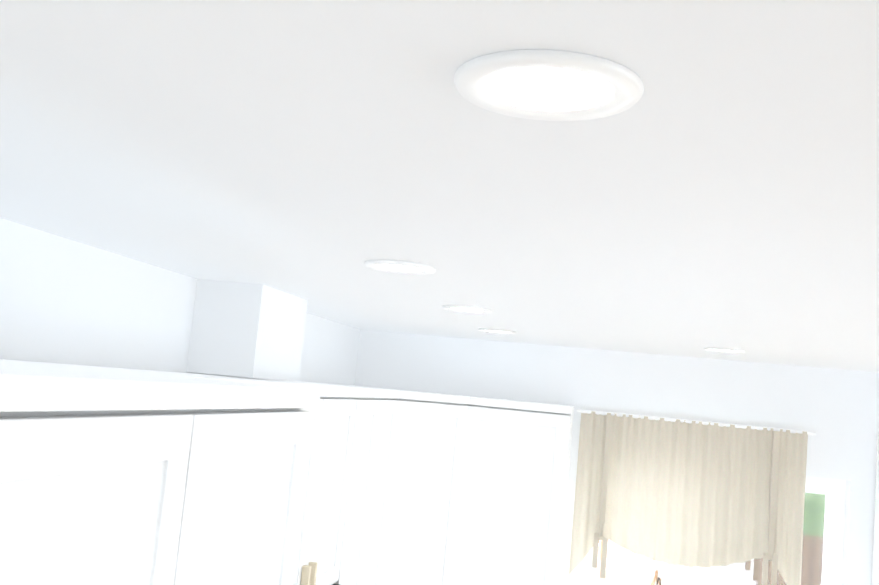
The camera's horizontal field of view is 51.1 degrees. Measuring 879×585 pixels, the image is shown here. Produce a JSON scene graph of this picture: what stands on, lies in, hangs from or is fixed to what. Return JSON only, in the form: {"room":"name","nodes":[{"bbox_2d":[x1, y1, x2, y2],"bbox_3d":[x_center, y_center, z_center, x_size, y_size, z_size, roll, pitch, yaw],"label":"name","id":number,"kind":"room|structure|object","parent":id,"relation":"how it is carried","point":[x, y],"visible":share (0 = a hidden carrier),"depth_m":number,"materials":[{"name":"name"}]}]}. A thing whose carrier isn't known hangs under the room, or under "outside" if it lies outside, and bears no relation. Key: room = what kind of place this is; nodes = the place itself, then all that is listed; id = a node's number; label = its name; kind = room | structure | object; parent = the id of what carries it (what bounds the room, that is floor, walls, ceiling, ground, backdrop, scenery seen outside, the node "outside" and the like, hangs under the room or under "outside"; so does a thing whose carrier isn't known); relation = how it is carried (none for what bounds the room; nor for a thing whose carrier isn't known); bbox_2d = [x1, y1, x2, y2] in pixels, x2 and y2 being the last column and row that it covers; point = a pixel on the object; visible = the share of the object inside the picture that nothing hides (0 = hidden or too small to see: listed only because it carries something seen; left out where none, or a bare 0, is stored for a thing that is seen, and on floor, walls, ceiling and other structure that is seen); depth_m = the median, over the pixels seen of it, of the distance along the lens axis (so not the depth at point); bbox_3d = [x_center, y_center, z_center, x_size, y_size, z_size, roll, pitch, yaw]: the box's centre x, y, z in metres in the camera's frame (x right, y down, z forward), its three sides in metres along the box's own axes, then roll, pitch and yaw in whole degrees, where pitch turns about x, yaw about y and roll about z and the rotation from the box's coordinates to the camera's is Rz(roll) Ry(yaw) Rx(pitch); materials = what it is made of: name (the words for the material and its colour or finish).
{"room":"kitchen","nodes":[
{"label":"kitchen","id":0,"kind":"room"},
{"bbox_2d":[0,218,363,385],"bbox_3d":[-0.989,1.249,1.984,0.150,2.740,4.760,4,-6,10],"label":"wall","id":1,"kind":"structure","parent":0,"point":[64,300],"depth_m":2.16,"materials":[{"name":"white paint"}]},
{"bbox_2d":[0,359,215,584],"bbox_3d":[-0.701,0.396,0.969,0.646,0.670,0.490,4,-6,10],"label":"upper cabinet","id":2,"kind":"object","parent":1,"relation":"attached to","point":[112,477],"depth_m":0.98,"materials":[{"name":"white paint"}]},
{"bbox_2d":[192,380,320,584],"bbox_3d":[-0.618,0.454,1.448,0.646,0.670,0.490,4,-6,10],"label":"upper cabinet","id":3,"kind":"object","parent":1,"relation":"attached to","point":[250,496],"depth_m":1.41,"materials":[{"name":"white paint"}]},
{"bbox_2d":[186,279,307,380],"bbox_3d":[-0.576,0.125,2.810,0.199,0.265,0.410,4,-6,10],"label":"vent duct","id":4,"kind":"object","parent":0,"point":[250,330],"depth_m":2.62,"materials":[{"name":"white paint"}]},
{"bbox_2d":[16,360,573,584],"bbox_3d":[-0.168,0.857,2.963,1.047,1.070,2.672,4,-6,10],"label":"upper cabinet","id":5,"kind":"object","parent":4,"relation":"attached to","point":[402,487],"visible":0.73,"depth_m":3.84,"materials":[{"name":"white paint"}]},
{"bbox_2d":[0,0,878,372],"bbox_3d":[2.557,0.003,0.433,7.480,0.060,7.210,4,-6,10],"label":"ceiling","id":6,"kind":"structure","parent":0,"point":[716,184],"depth_m":1.03,"materials":[{"name":"white paint"}]},
{"bbox_2d":[364,260,435,273],"bbox_3d":[-0.083,-0.053,1.923,0.150,0.007,0.150,4,-6,10],"label":"recessed light","id":7,"kind":"object","parent":6,"relation":"in","point":[395,266],"visible":1,"depth_m":1.90,"materials":[{"name":"white paint"}]},
{"bbox_2d":[442,305,491,312],"bbox_3d":[0.083,0.051,2.761,0.150,0.007,0.150,4,-6,10],"label":"recessed light","id":8,"kind":"object","parent":6,"relation":"in","point":[466,309],"visible":1,"depth_m":2.73,"materials":[{"name":"white paint"}]},
{"bbox_2d":[478,328,516,333],"bbox_3d":[0.227,0.151,3.593,0.150,0.007,0.150,4,-6,10],"label":"recessed light","id":9,"kind":"object","parent":6,"relation":"in","point":[500,331],"visible":1,"depth_m":3.56,"materials":[{"name":"white paint"}]},
{"bbox_2d":[454,49,643,120],"bbox_3d":[0.086,-0.162,0.732,0.150,0.007,0.150,4,-6,10],"label":"recessed light","id":10,"kind":"object","parent":6,"relation":"in","point":[549,85],"visible":1,"depth_m":0.72,"materials":[{"name":"white paint"}]},
{"bbox_2d":[704,347,744,352],"bbox_3d":[1.075,0.218,3.469,0.150,0.007,0.150,4,-6,10],"label":"recessed light","id":11,"kind":"object","parent":6,"relation":"in","point":[727,350],"visible":1,"depth_m":3.44,"materials":[{"name":"white paint"}]},
{"bbox_2d":[356,330,878,584],"bbox_3d":[2.951,1.802,3.754,7.330,2.740,0.150,4,-6,10],"label":"wall","id":12,"kind":"structure","parent":0,"point":[841,406],"depth_m":4.17,"materials":[{"name":"white paint"}]},
{"bbox_2d":[569,409,815,584],"bbox_3d":[1.091,0.926,4.028,1.025,0.728,0.149,4,-6,10],"label":"curtain valance","id":13,"kind":"object","parent":12,"relation":"attached to","point":[684,492],"visible":1,"depth_m":4.02,"materials":[{"name":"fabric"}]},
{"bbox_2d":[579,476,845,584],"bbox_3d":[1.187,1.389,4.085,1.142,1.220,0.138,4,-6,10],"label":"window","id":14,"kind":"structure","parent":12,"relation":"in","point":[815,546],"depth_m":4.09,"materials":[{"name":"clear glass"}]},
{"bbox_2d":[871,435,878,584],"bbox_3d":[2.149,1.151,3.703,0.660,1.070,0.371,4,-6,10],"label":"upper cabinet","id":15,"kind":"object","parent":12,"relation":"attached to","point":[875,569],"visible":1,"depth_m":3.92,"materials":[{"name":"white paint"}]},
{"label":"outside","id":16,"kind":"structure","parent":0,"visible":0},
{"bbox_2d":[595,493,825,584],"bbox_3d":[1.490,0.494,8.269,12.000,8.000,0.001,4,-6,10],"label":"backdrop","id":17,"kind":"structure","parent":16,"point":[655,568],"depth_m":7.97,"materials":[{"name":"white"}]}
]}

